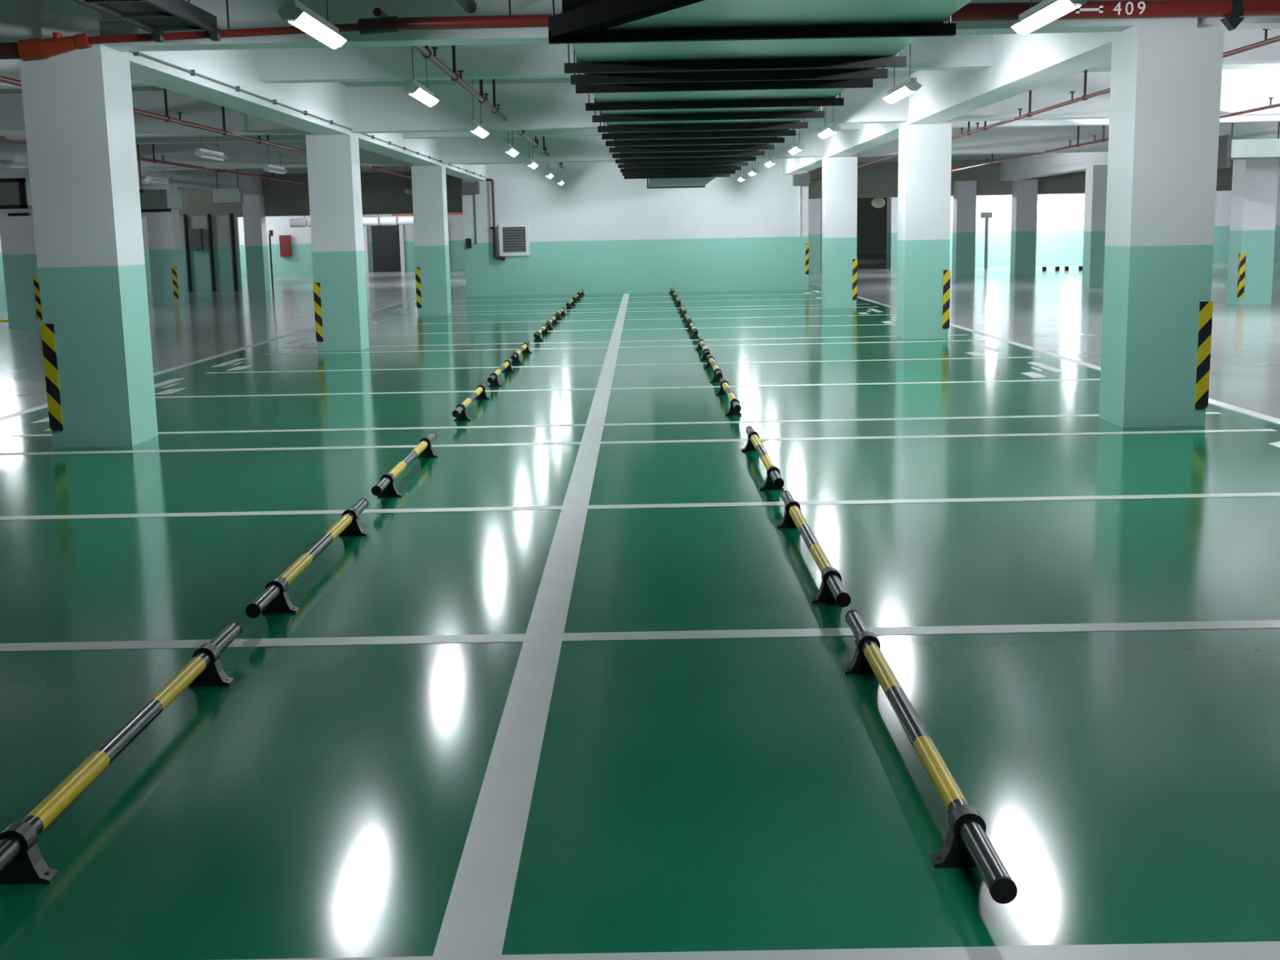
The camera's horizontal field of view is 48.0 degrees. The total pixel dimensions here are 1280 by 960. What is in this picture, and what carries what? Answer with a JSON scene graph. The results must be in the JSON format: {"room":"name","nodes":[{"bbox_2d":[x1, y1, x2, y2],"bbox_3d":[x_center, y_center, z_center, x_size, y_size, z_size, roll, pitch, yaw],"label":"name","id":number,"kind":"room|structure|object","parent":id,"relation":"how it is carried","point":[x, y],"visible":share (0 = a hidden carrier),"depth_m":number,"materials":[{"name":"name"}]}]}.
{"room":"parking garage","nodes":[
{"label":"parking garage","id":0,"kind":"room"},
{"bbox_2d":[0,236,7,311],"bbox_3d":[-18.625,-5.779,34.281,10.700,3.600,0.300,-1,10,0],"label":"wall","id":1,"kind":"structure","parent":0,"point":[3,307],"depth_m":34.33,"materials":[{"name":"teal paint"}]},
{"bbox_2d":[141,215,242,292],"bbox_3d":[-14.580,-7.152,45.507,3.750,2.350,0.300,-1,10,0],"label":"door","id":2,"kind":"structure","parent":0,"point":[200,264],"depth_m":45.38,"materials":[{"name":"teal paint"}]},
{"bbox_2d":[182,214,192,291],"bbox_3d":[-14.255,-7.149,45.305,0.114,2.400,0.120,-1,10,0],"label":"pipe","id":3,"kind":"object","parent":2,"relation":"attached to","point":[184,216],"visible":1,"depth_m":45.26,"materials":[{"name":"metal"}]},
{"bbox_2d":[187,228,203,249],"bbox_3d":[-13.964,-7.565,45.182,0.400,0.650,0.200,-1,10,0],"label":"control box","id":4,"kind":"object","parent":2,"relation":"attached to","point":[195,235],"visible":1,"depth_m":45.09,"materials":[{"name":"grey metal"}]},
{"bbox_2d":[206,213,216,291],"bbox_3d":[-13.505,-7.163,45.302,0.114,2.400,0.120,-1,10,0],"label":"pipe","id":5,"kind":"object","parent":2,"relation":"attached to","point":[209,219],"visible":1,"depth_m":45.26,"materials":[{"name":"metal"}]},
{"bbox_2d":[229,213,238,290],"bbox_3d":[-12.806,-7.176,45.299,0.114,2.400,0.120,-1,10,0],"label":"pipe","id":6,"kind":"object","parent":2,"relation":"attached to","point":[231,215],"visible":1,"depth_m":45.25,"materials":[{"name":"metal"}]},
{"bbox_2d":[237,215,313,277],"bbox_3d":[-15.804,-10.471,61.274,5.300,3.600,0.300,-1,10,0],"label":"wall","id":7,"kind":"structure","parent":0,"point":[300,264],"depth_m":61.23,"materials":[{"name":"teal paint"}]},
{"bbox_2d":[279,235,292,257],"bbox_3d":[-15.070,-9.949,61.109,0.450,0.900,0.200,-1,10,0],"label":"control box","id":8,"kind":"object","parent":7,"relation":"attached to","point":[285,242],"visible":1,"depth_m":61.01,"materials":[{"name":"red metal"}]},
{"bbox_2d":[362,213,465,271],"bbox_3d":[-11.950,-11.559,67.172,28.000,3.600,0.300,-1,10,0],"label":"wall","id":9,"kind":"structure","parent":0,"point":[455,226],"depth_m":67.11,"materials":[{"name":"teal paint"}]},
{"bbox_2d":[363,226,370,272],"bbox_3d":[-12.840,-10.932,66.874,0.400,2.500,0.500,-1,10,0],"label":"trim","id":10,"kind":"structure","parent":9,"relation":"attached to","point":[366,232],"depth_m":66.73,"materials":[{"name":"white paint"}]},
{"bbox_2d":[371,224,400,271],"bbox_3d":[-11.836,-10.813,67.097,1.300,2.150,0.100,-1,10,0],"label":"door","id":11,"kind":"structure","parent":9,"relation":"in","point":[385,238],"depth_m":67.06,"materials":[{"name":"metal"}]},
{"bbox_2d":[399,225,405,271],"bbox_3d":[-11.097,-10.847,67.065,0.180,2.200,0.150,-1,10,0],"label":"trim","id":12,"kind":"structure","parent":9,"relation":"attached to","point":[401,227],"depth_m":67.01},
{"bbox_2d":[462,158,808,295],"bbox_3d":[-0.102,-7.355,41.352,8.980,3.600,8.000,-1,10,0],"label":"wall","id":13,"kind":"structure","parent":0,"point":[599,231],"depth_m":37.44,"materials":[{"name":"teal paint"}]},
{"bbox_2d":[462,182,479,194],"bbox_3d":[-4.364,-7.530,37.094,0.420,0.310,0.300,-1,10,0],"label":"equipment box","id":14,"kind":"object","parent":13,"relation":"attached to","point":[468,188],"visible":1,"depth_m":36.95,"materials":[{"name":"grey metal"}]},
{"bbox_2d":[473,194,476,244],"bbox_3d":[-4.278,-6.771,37.336,0.038,1.270,0.040,-1,10,0],"label":"conduit","id":15,"kind":"object","parent":13,"relation":"attached to","point":[473,194],"visible":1,"depth_m":37.32,"materials":[{"name":"grey metal"}]},
{"bbox_2d":[461,181,490,296],"bbox_3d":[-4.269,-6.282,37.471,0.640,2.960,0.060,-1,10,0],"label":"concrete column","id":16,"kind":"structure","parent":13,"relation":"attached to","point":[477,264],"depth_m":37.47,"materials":[{"name":"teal paint"}]},
{"bbox_2d":[485,178,505,260],"bbox_3d":[-3.874,-6.747,37.279,0.708,2.104,0.124,-1,10,0],"label":"standpipe","id":17,"kind":"object","parent":13,"relation":"attached to","point":[494,228],"visible":0.93,"depth_m":37.29,"materials":[{"name":"metal"}]},
{"bbox_2d":[498,222,529,256],"bbox_3d":[-3.278,-6.264,37.458,0.780,0.830,0.050,-1,10,0],"label":"air vent","id":18,"kind":"object","parent":13,"relation":"in","point":[513,238],"visible":1,"depth_m":37.46,"materials":[{"name":"white metal"}]},
{"bbox_2d":[798,185,799,235],"bbox_3d":[4.139,-6.986,37.303,0.042,1.280,0.044,-1,10,0],"label":"conduit","id":19,"kind":"object","parent":13,"relation":"attached to","point":[798,185],"visible":1,"depth_m":37.29,"materials":[{"name":"white metal"}]},
{"bbox_2d":[792,173,809,186],"bbox_3d":[4.159,-7.746,37.060,0.410,0.300,0.280,-1,10,0],"label":"equipment box","id":20,"kind":"object","parent":13,"relation":"attached to","point":[803,179],"visible":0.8,"depth_m":36.92,"materials":[{"name":"grey metal"}]},
{"bbox_2d":[805,243,808,274],"bbox_3d":[4.369,-5.783,37.599,0.092,0.800,0.102,-1,10,0],"label":"guard","id":21,"kind":"object","parent":13,"relation":"attached to","point":[806,244],"visible":1,"depth_m":37.55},
{"bbox_2d":[0,253,1279,959],"bbox_3d":[0.063,-5.317,40.687,60.000,0.202,98.000,-1,10,0],"label":"floor","id":22,"kind":"structure","parent":0,"point":[577,690],"depth_m":5.54,"materials":[{"name":"paint"}]},
{"bbox_2d":[0,168,42,328],"bbox_3d":[-11.649,-4.383,27.254,0.652,2.960,0.612,-1,10,0],"label":"concrete column","id":23,"kind":"structure","parent":22,"relation":"on","point":[17,235],"depth_m":27.01,"materials":[{"name":"teal paint"}]},
{"bbox_2d":[18,49,158,448],"bbox_3d":[-4.265,-1.763,11.160,0.622,2.960,0.612,-1,10,0],"label":"concrete column","id":24,"kind":"structure","parent":22,"relation":"on","point":[78,113],"depth_m":10.92,"materials":[{"name":"teal paint"}]},
{"bbox_2d":[0,621,242,884],"bbox_3d":[-1.526,0.788,4.327,0.145,0.140,2.300,-1,10,0],"label":"wheel stop","id":25,"kind":"object","parent":22,"relation":"on","point":[22,861],"visible":1,"depth_m":3.99,"materials":[{"name":"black metal"}]},
{"bbox_2d":[143,184,185,304],"bbox_3d":[-11.997,-5.934,36.323,0.642,2.960,0.612,-1,10,0],"label":"concrete column","id":26,"kind":"structure","parent":22,"relation":"on","point":[163,228],"depth_m":36.12,"materials":[{"name":"teal paint"}]},
{"bbox_2d":[242,194,270,290],"bbox_3d":[-12.136,-7.499,45.446,0.550,2.960,0.600,-1,10,0],"label":"concrete column","id":27,"kind":"structure","parent":22,"relation":"on","point":[253,206],"depth_m":45.20,"materials":[{"name":"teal paint"}]},
{"bbox_2d":[268,230,274,290],"bbox_3d":[-11.525,-6.885,45.051,0.171,1.860,0.114,2,10,18],"label":"post","id":28,"kind":"object","parent":22,"relation":"on","point":[271,232],"visible":1,"depth_m":45.05,"materials":[{"name":"metal"}]},
{"bbox_2d":[245,497,368,617],"bbox_3d":[-1.524,0.355,6.850,0.145,0.140,2.300,-1,10,0],"label":"wheel stop","id":29,"kind":"object","parent":22,"relation":"on","point":[274,598],"visible":1,"depth_m":6.37,"materials":[{"name":"black metal"}]},
{"bbox_2d":[305,134,368,351],"bbox_3d":[-4.258,-3.324,20.247,0.622,2.960,0.612,-1,10,0],"label":"concrete column","id":30,"kind":"structure","parent":22,"relation":"on","point":[333,162],"depth_m":19.99,"materials":[{"name":"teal paint"}]},
{"bbox_2d":[371,431,438,497],"bbox_3d":[-1.522,-0.102,9.511,0.145,0.140,2.300,-1,10,0],"label":"wheel stop","id":31,"kind":"object","parent":22,"relation":"on","point":[385,487],"visible":1,"depth_m":9.07,"materials":[{"name":"black metal"}]},
{"bbox_2d":[411,165,451,314],"bbox_3d":[-4.251,-4.878,29.294,0.622,2.960,0.612,-1,10,0],"label":"concrete column","id":32,"kind":"structure","parent":22,"relation":"on","point":[433,280],"depth_m":29.02,"materials":[{"name":"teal paint"}]},
{"bbox_2d":[452,382,490,420],"bbox_3d":[-1.519,-0.715,13.079,0.145,0.140,2.300,-1,10,0],"label":"wheel stop","id":33,"kind":"object","parent":22,"relation":"on","point":[479,393],"visible":1,"depth_m":12.66,"materials":[{"name":"black metal"}]},
{"bbox_2d":[487,358,515,386],"bbox_3d":[-1.517,-1.184,15.809,0.145,0.140,2.300,-1,10,0],"label":"wheel stop","id":34,"kind":"object","parent":22,"relation":"on","point":[506,366],"visible":1,"depth_m":15.42,"materials":[{"name":"black metal"}]},
{"bbox_2d":[510,341,532,364],"bbox_3d":[-1.515,-1.631,18.411,0.145,0.140,2.300,-1,10,0],"label":"wheel stop","id":35,"kind":"object","parent":22,"relation":"on","point":[524,348],"visible":0.97,"depth_m":18.02,"materials":[{"name":"black metal"}]},
{"bbox_2d":[533,324,550,341],"bbox_3d":[-1.512,-2.273,22.146,0.145,0.140,2.300,-1,10,0],"label":"wheel stop","id":36,"kind":"object","parent":22,"relation":"on","point":[543,330],"visible":1,"depth_m":21.62,"materials":[{"name":"black metal"}]},
{"bbox_2d":[545,315,559,329],"bbox_3d":[-1.510,-2.713,24.709,0.145,0.140,2.300,-1,10,0],"label":"wheel stop","id":37,"kind":"object","parent":22,"relation":"on","point":[553,320],"visible":0.88,"depth_m":24.43,"materials":[{"name":"black metal"}]},
{"bbox_2d":[555,306,566,319],"bbox_3d":[-1.508,-3.170,27.370,0.145,0.140,2.300,-1,10,0],"label":"wheel stop","id":38,"kind":"object","parent":22,"relation":"on","point":[561,312],"visible":0.93,"depth_m":27.04,"materials":[{"name":"black metal"}]},
{"bbox_2d":[681,312,691,326],"bbox_3d":[0.810,-2.757,24.699,0.145,0.140,2.300,-1,10,0],"label":"wheel stop","id":39,"kind":"object","parent":22,"relation":"on","point":[686,317],"visible":0.89,"depth_m":24.49,"materials":[{"name":"black metal"}]},
{"bbox_2d":[686,320,699,337],"bbox_3d":[0.808,-2.317,22.137,0.145,0.140,2.300,-1,10,0],"label":"wheel stop","id":40,"kind":"object","parent":22,"relation":"on","point":[691,327],"visible":1,"depth_m":21.35,"materials":[{"name":"black metal"}]},
{"bbox_2d":[694,337,710,359],"bbox_3d":[0.805,-1.675,18.401,0.145,0.140,2.300,-1,10,0],"label":"wheel stop","id":41,"kind":"object","parent":22,"relation":"on","point":[701,346],"visible":0.94,"depth_m":18.13,"materials":[{"name":"black metal"}]},
{"bbox_2d":[703,354,722,382],"bbox_3d":[0.803,-1.228,15.800,0.145,0.140,2.300,-1,10,0],"label":"wheel stop","id":42,"kind":"object","parent":22,"relation":"on","point":[711,363],"visible":0.97,"depth_m":15.34,"materials":[{"name":"black metal"}]},
{"bbox_2d":[715,377,742,415],"bbox_3d":[0.801,-0.759,13.070,0.145,0.140,2.300,-1,10,0],"label":"wheel stop","id":43,"kind":"object","parent":22,"relation":"on","point":[735,409],"visible":1,"depth_m":12.52,"materials":[{"name":"black metal"}]},
{"bbox_2d":[741,426,784,490],"bbox_3d":[0.798,-0.146,9.502,0.145,0.140,2.300,-1,10,0],"label":"wheel stop","id":44,"kind":"object","parent":22,"relation":"on","point":[774,481],"visible":1,"depth_m":9.02,"materials":[{"name":"black metal"}]},
{"bbox_2d":[776,490,850,607],"bbox_3d":[0.796,0.311,6.841,0.145,0.140,2.300,-1,10,0],"label":"wheel stop","id":45,"kind":"object","parent":22,"relation":"on","point":[832,590],"visible":1,"depth_m":6.34,"materials":[{"name":"black metal"}]},
{"bbox_2d":[808,198,820,273],"bbox_3d":[6.184,-9.216,51.478,0.500,3.599,0.600,-1,10,0],"label":"concrete column","id":46,"kind":"structure","parent":22,"relation":"on","point":[814,205],"depth_m":51.26,"materials":[{"name":"teal paint"}]},
{"bbox_2d":[821,156,857,307],"bbox_3d":[4.034,-5.000,29.064,0.642,2.960,0.612,-1,10,0],"label":"concrete column","id":47,"kind":"structure","parent":22,"relation":"on","point":[839,175],"depth_m":28.79,"materials":[{"name":"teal paint"}]},
{"bbox_2d":[886,197,890,266],"bbox_3d":[10.540,-10.652,59.345,0.600,3.599,0.600,-1,10,0],"label":"concrete column","id":48,"kind":"structure","parent":22,"relation":"on","point":[888,198],"depth_m":59.35,"materials":[{"name":"teal paint"}]},
{"bbox_2d":[896,123,951,338],"bbox_3d":[4.027,-3.510,20.391,0.642,2.960,0.612,-1,10,0],"label":"concrete column","id":49,"kind":"structure","parent":22,"relation":"on","point":[925,150],"depth_m":20.13,"materials":[{"name":"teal paint"}]},
{"bbox_2d":[842,609,1017,903],"bbox_3d":[0.794,0.745,4.318,0.145,0.140,2.300,-1,10,0],"label":"wheel stop","id":50,"kind":"object","parent":22,"relation":"on","point":[966,844],"visible":1,"depth_m":3.71,"materials":[{"name":"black metal"}]},
{"bbox_2d":[951,180,976,276],"bbox_3d":[10.235,-7.928,45.405,0.600,2.960,0.600,-1,10,0],"label":"concrete column","id":51,"kind":"structure","parent":22,"relation":"on","point":[964,198],"depth_m":45.15,"materials":[{"name":"teal paint"}]},
{"bbox_2d":[980,212,992,269],"bbox_3d":[12.584,-8.692,52.273,0.370,2.050,0.200,-1,10,0],"label":"sign post","id":52,"kind":"object","parent":22,"relation":"on","point":[984,215],"visible":1,"depth_m":52.19,"materials":[{"name":"grey metal"}]},
{"bbox_2d":[1009,179,1038,275],"bbox_3d":[12.110,-7.955,45.349,0.650,2.960,0.600,-1,10,0],"label":"concrete column","id":53,"kind":"structure","parent":22,"relation":"on","point":[1024,192],"depth_m":45.10,"materials":[{"name":"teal paint"}]},
{"bbox_2d":[1081,164,1107,288],"bbox_3d":[11.323,-6.221,35.342,0.632,2.960,0.612,-1,10,0],"label":"concrete column","id":54,"kind":"structure","parent":22,"relation":"on","point":[1095,185],"depth_m":35.13,"materials":[{"name":"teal paint"}]},
{"bbox_2d":[1098,27,1223,427],"bbox_3d":[4.020,-1.919,11.127,0.642,2.960,0.612,-1,10,0],"label":"concrete column","id":55,"kind":"structure","parent":22,"relation":"on","point":[1166,83],"depth_m":10.88,"materials":[{"name":"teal paint"}]},
{"bbox_2d":[1226,159,1279,304],"bbox_3d":[11.569,-4.820,27.161,0.622,2.960,0.612,-1,10,0],"label":"concrete column","id":56,"kind":"structure","parent":22,"relation":"on","point":[1254,195],"depth_m":26.95,"materials":[{"name":"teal paint"}]},
{"bbox_2d":[0,63,1279,174],"bbox_3d":[-0.010,-9.060,40.044,60.000,0.200,98.000,-1,10,0],"label":"ceiling","id":57,"kind":"structure","parent":0,"point":[971,157],"depth_m":19.56,"materials":[{"name":"paint"}]},
{"bbox_2d":[0,144,182,216],"bbox_3d":[-10.192,-5.545,25.994,2.220,1.580,5.300,-1,10,0],"label":"duct","id":58,"kind":"object","parent":57,"relation":"hanging from","point":[15,193],"visible":0.46,"depth_m":23.91,"materials":[{"name":"metal"}]},
{"bbox_2d":[0,146,262,195],"bbox_3d":[-12.179,-7.483,34.754,0.450,0.650,48.980,-1,10,0],"label":"beam","id":59,"kind":"structure","parent":57,"relation":"attached to","point":[204,180],"depth_m":38.37,"materials":[{"name":"white paint"}]},
{"bbox_2d":[71,0,220,42],"bbox_3d":[-3.188,-2.736,6.128,0.450,0.660,8.000,-1,10,0],"label":"cable tray","id":60,"kind":"object","parent":57,"relation":"hanging from","point":[155,17],"visible":1,"depth_m":9.35,"materials":[{"name":"black metal"}]},
{"bbox_2d":[0,136,308,184],"bbox_3d":[-8.761,-6.168,26.678,0.078,0.638,33.340,-1,10,0],"label":"pipe","id":61,"kind":"object","parent":57,"relation":"hanging from","point":[153,160],"visible":0.56,"depth_m":28.14,"materials":[{"name":"metal"}]},
{"bbox_2d":[143,169,169,184],"bbox_3d":[-10.206,-6.669,30.316,0.158,0.825,1.228,-1,10,0],"label":"lamp","id":62,"kind":"object","parent":57,"relation":"hanging from","point":[163,180],"visible":0.83,"depth_m":30.31,"materials":[{"name":"metal"}]},
{"bbox_2d":[193,136,226,161],"bbox_3d":[-6.513,-5.266,21.727,0.158,0.825,1.228,-1,10,0],"label":"lamp","id":63,"kind":"object","parent":57,"relation":"hanging from","point":[202,153],"visible":0.87,"depth_m":21.68,"materials":[{"name":"metal"}]},
{"bbox_2d":[0,75,453,188],"bbox_3d":[-5.631,-6.227,26.665,0.078,0.638,33.340,-1,10,0],"label":"pipe","id":64,"kind":"object","parent":57,"relation":"hanging from","point":[166,118],"visible":0.54,"depth_m":18.71,"materials":[{"name":"red metal"}]},
{"bbox_2d":[213,168,243,203],"bbox_3d":[-9.610,-7.040,33.448,0.620,1.180,0.300,-1,10,0],"label":"hanging sign","id":65,"kind":"object","parent":57,"relation":"hanging from","point":[231,195],"visible":0.86,"depth_m":33.37,"materials":[{"name":"metal"}]},
{"bbox_2d":[38,0,486,181],"bbox_3d":[-4.201,-5.773,23.881,0.425,0.645,26.980,-1,10,0],"label":"beam","id":66,"kind":"structure","parent":57,"relation":"attached to","point":[329,101],"depth_m":14.78,"materials":[{"name":"white paint"}]},
{"bbox_2d":[99,21,137,35],"bbox_3d":[-3.871,-3.346,10.675,0.260,0.110,0.090,-1,10,0],"label":"junction box","id":67,"kind":"object","parent":66,"relation":"attached to","point":[106,28],"visible":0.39,"depth_m":10.63,"materials":[{"name":"grey metal"}]},
{"bbox_2d":[129,51,487,177],"bbox_3d":[-3.964,-5.524,23.862,0.037,0.050,26.900,-1,10,0],"label":"cable conduit","id":68,"kind":"object","parent":66,"relation":"attached to","point":[192,72],"visible":0.95,"depth_m":15.20,"materials":[{"name":"metal"}]},
{"bbox_2d":[262,145,287,174],"bbox_3d":[-6.759,-6.091,26.557,0.158,0.825,1.228,-1,10,0],"label":"lamp","id":69,"kind":"object","parent":57,"relation":"hanging from","point":[269,168],"visible":0.9,"depth_m":26.52,"materials":[{"name":"metal"}]},
{"bbox_2d":[138,171,462,217],"bbox_3d":[-11.299,-9.040,45.637,13.380,1.300,0.400,-1,10,0],"label":"beam","id":70,"kind":"structure","parent":57,"relation":"attached to","point":[382,193],"depth_m":45.45,"materials":[{"name":"concrete"}]},
{"bbox_2d":[276,0,346,48],"bbox_3d":[-2.004,-3.124,8.749,0.158,0.825,1.228,-1,10,0],"label":"lamp","id":71,"kind":"object","parent":57,"relation":"hanging from","point":[294,11],"visible":1,"depth_m":8.68,"materials":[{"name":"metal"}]},
{"bbox_2d":[289,214,413,227],"bbox_3d":[-9.543,-9.502,49.108,4.880,1.630,0.300,-1,10,0],"label":"insulated pipe","id":72,"kind":"object","parent":57,"relation":"hanging from","point":[384,220],"visible":0.46,"depth_m":49.09,"materials":[{"name":"white paint"}]},
{"bbox_2d":[401,45,439,106],"bbox_3d":[-2.001,-3.861,13.036,0.158,0.825,1.228,-1,10,0],"label":"lamp","id":73,"kind":"object","parent":57,"relation":"hanging from","point":[413,87],"visible":0.91,"depth_m":12.91,"materials":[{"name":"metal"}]},
{"bbox_2d":[391,213,462,215],"bbox_3d":[-7.037,-9.797,49.562,3.100,1.300,0.120,-1,10,0],"label":"pipe","id":74,"kind":"object","parent":57,"relation":"hanging from","point":[447,213],"visible":0.12,"depth_m":49.62,"materials":[{"name":"metal"}]},
{"bbox_2d":[373,7,564,169],"bbox_3d":[-1.856,-5.636,22.421,0.084,0.511,24.900,-1,10,0],"label":"pipe","id":75,"kind":"object","parent":57,"relation":"hanging from","point":[424,51],"visible":0.66,"depth_m":15.05,"materials":[{"name":"metal"}]},
{"bbox_2d":[465,79,488,137],"bbox_3d":[-1.997,-4.640,17.570,0.158,0.825,1.228,-1,10,0],"label":"lamp","id":76,"kind":"object","parent":57,"relation":"hanging from","point":[473,126],"visible":0.83,"depth_m":17.36,"materials":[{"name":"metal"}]},
{"bbox_2d":[502,130,519,156],"bbox_3d":[-1.994,-5.402,22.005,0.158,0.825,1.228,-1,10,0],"label":"lamp","id":77,"kind":"object","parent":57,"relation":"hanging from","point":[508,148],"visible":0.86,"depth_m":21.75,"materials":[{"name":"metal"}]},
{"bbox_2d":[524,138,537,168],"bbox_3d":[-1.990,-6.130,26.243,0.158,0.825,1.228,-1,10,0],"label":"lamp","id":78,"kind":"object","parent":57,"relation":"hanging from","point":[530,162],"visible":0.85,"depth_m":25.85,"materials":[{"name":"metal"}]},
{"bbox_2d":[135,124,1109,170],"bbox_3d":[-0.011,-6.750,28.960,32.000,0.600,0.330,-1,10,0],"label":"beam","id":79,"kind":"structure","parent":57,"relation":"attached to","point":[1020,140],"depth_m":28.81,"materials":[{"name":"white paint"}]},
{"bbox_2d":[137,151,1107,171],"bbox_3d":[-0.009,-7.596,33.295,32.000,0.400,0.300,-1,10,0],"label":"beam","id":80,"kind":"structure","parent":57,"relation":"attached to","point":[1104,151],"depth_m":33.34,"materials":[{"name":"white paint"}]},
{"bbox_2d":[0,68,1279,140],"bbox_3d":[-0.018,-5.193,19.893,32.000,0.600,0.330,-1,10,0],"label":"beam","id":81,"kind":"structure","parent":57,"relation":"attached to","point":[554,105],"depth_m":19.74,"materials":[{"name":"white paint"}]},
{"bbox_2d":[0,0,1279,52],"bbox_3d":[-0.025,-3.635,10.826,32.000,0.600,0.330,-1,10,0],"label":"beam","id":82,"kind":"structure","parent":57,"relation":"attached to","point":[20,20],"depth_m":10.70,"materials":[{"name":"white paint"}]},
{"bbox_2d":[0,28,1279,88],"bbox_3d":[-0.024,-4.481,15.160,32.000,0.400,0.300,-1,10,0],"label":"beam","id":83,"kind":"structure","parent":57,"relation":"attached to","point":[956,52],"depth_m":15.02,"materials":[{"name":"white paint"}]},
{"bbox_2d":[0,0,1279,61],"bbox_3d":[-0.024,-3.440,10.164,18.000,0.760,0.152,-1,10,0],"label":"pipe","id":84,"kind":"object","parent":57,"relation":"hanging from","point":[33,49],"visible":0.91,"depth_m":10.16,"materials":[{"name":"metal"}]},
{"bbox_2d":[0,115,1279,146],"bbox_3d":[-0.016,-6.039,24.227,32.000,0.400,0.300,-1,10,0],"label":"beam","id":85,"kind":"structure","parent":57,"relation":"attached to","point":[1266,118],"depth_m":24.12,"materials":[{"name":"white paint"}]},
{"bbox_2d":[548,0,972,188],"bbox_3d":[0.630,-4.925,19.396,2.290,0.985,33.900,-1,10,0],"label":"cable tray","id":86,"kind":"object","parent":57,"relation":"hanging from","point":[686,92],"visible":1,"depth_m":9.59,"materials":[{"name":"metal"}]},
{"bbox_2d":[764,142,777,167],"bbox_3d":[2.510,-6.434,27.506,0.158,0.825,1.228,-1,10,0],"label":"lamp","id":87,"kind":"object","parent":57,"relation":"hanging from","point":[772,161],"visible":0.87,"depth_m":27.35,"materials":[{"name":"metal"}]},
{"bbox_2d":[788,128,805,154],"bbox_3d":[2.506,-5.656,22.972,0.158,0.825,1.228,-1,10,0],"label":"lamp","id":88,"kind":"object","parent":57,"relation":"hanging from","point":[799,146],"visible":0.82,"depth_m":22.70,"materials":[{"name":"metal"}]},
{"bbox_2d":[817,106,840,138],"bbox_3d":[2.503,-4.978,19.030,0.158,0.825,1.228,-1,10,0],"label":"lamp","id":89,"kind":"object","parent":57,"relation":"hanging from","point":[833,127],"visible":0.83,"depth_m":18.91,"materials":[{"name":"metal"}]},
{"bbox_2d":[883,43,922,103],"bbox_3d":[2.499,-4.064,13.708,0.158,0.825,1.228,-1,10,0],"label":"lamp","id":90,"kind":"object","parent":57,"relation":"hanging from","point":[909,86],"visible":0.82,"depth_m":13.60,"materials":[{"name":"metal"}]},
{"bbox_2d":[782,17,1197,175],"bbox_3d":[3.902,-5.926,23.848,0.425,0.645,26.980,-1,10,0],"label":"beam","id":91,"kind":"structure","parent":57,"relation":"attached to","point":[1021,64],"depth_m":15.16,"materials":[{"name":"white paint"}]},
{"bbox_2d":[808,160,1233,199],"bbox_3d":[12.184,-9.590,45.524,15.640,1.080,0.400,-1,10,0],"label":"ceiling beam","id":92,"kind":"structure","parent":57,"relation":"attached to","point":[876,180],"depth_m":45.35,"materials":[{"name":"concrete"}]},
{"bbox_2d":[871,197,884,208],"bbox_3d":[7.569,-8.808,45.662,0.440,0.340,0.292,-1,10,0],"label":"ceiling fixture","id":93,"kind":"object","parent":92,"relation":"attached to","point":[877,202],"visible":1,"depth_m":45.56,"materials":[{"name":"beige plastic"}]},
{"bbox_2d":[812,28,1279,181],"bbox_3d":[5.167,-6.433,26.621,0.068,0.633,33.340,-1,10,0],"label":"pipe","id":94,"kind":"object","parent":57,"relation":"hanging from","point":[1266,42],"visible":0.62,"depth_m":17.23,"materials":[{"name":"red metal"}]},
{"bbox_2d":[1010,0,1088,35],"bbox_3d":[2.495,-3.209,8.731,0.158,0.825,1.228,-1,10,0],"label":"lamp","id":95,"kind":"object","parent":57,"relation":"hanging from","point":[1046,11],"visible":1,"depth_m":8.87,"materials":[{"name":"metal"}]},
{"bbox_2d":[951,97,1279,171],"bbox_3d":[8.136,-6.489,26.609,0.068,0.633,33.340,-1,10,0],"label":"pipe","id":96,"kind":"object","parent":57,"relation":"hanging from","point":[1270,106],"visible":0.64,"depth_m":26.66,"materials":[{"name":"red metal"}]},
{"bbox_2d":[1000,121,1279,181],"bbox_3d":[11.567,-7.930,34.659,0.450,0.650,48.980,-1,10,0],"label":"beam","id":97,"kind":"structure","parent":57,"relation":"attached to","point":[1042,165],"depth_m":38.12,"materials":[{"name":"white paint"}]},
{"bbox_2d":[1217,121,1279,168],"bbox_3d":[11.714,-5.983,24.786,3.550,1.150,1.000,-1,10,0],"label":"duct","id":98,"kind":"object","parent":57,"relation":"hanging from","point":[1228,148],"visible":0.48,"depth_m":24.40,"materials":[{"name":"metal"}]},
{"bbox_3d":[-0.032,-2.077,1.759,32.000,0.600,0.330,-1,10,0],"label":"beam","id":99,"kind":"structure","parent":57,"relation":"attached to","visible":0},
{"bbox_2d":[456,0,476,13],"bbox_3d":[-1.196,-2.603,5.895,0.096,0.094,8.500,-1,10,0],"label":"drain pipe","id":100,"kind":"object","parent":99,"relation":"attached to","point":[468,6],"visible":1,"depth_m":9.84,"materials":[{"name":"metal"}]},
{"bbox_2d":[820,198,822,260],"bbox_3d":[4.852,-13.060,74.004,9.600,3.600,0.300,-1,10,0],"label":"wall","id":101,"kind":"structure","parent":0,"point":[820,198],"depth_m":73.88,"materials":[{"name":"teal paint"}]},
{"bbox_2d":[889,165,1279,269],"bbox_3d":[19.835,-10.125,55.218,20.400,3.600,0.300,-1,10,0],"label":"wall","id":102,"kind":"structure","parent":0,"point":[1060,217],"depth_m":55.16,"materials":[{"name":"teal paint"}]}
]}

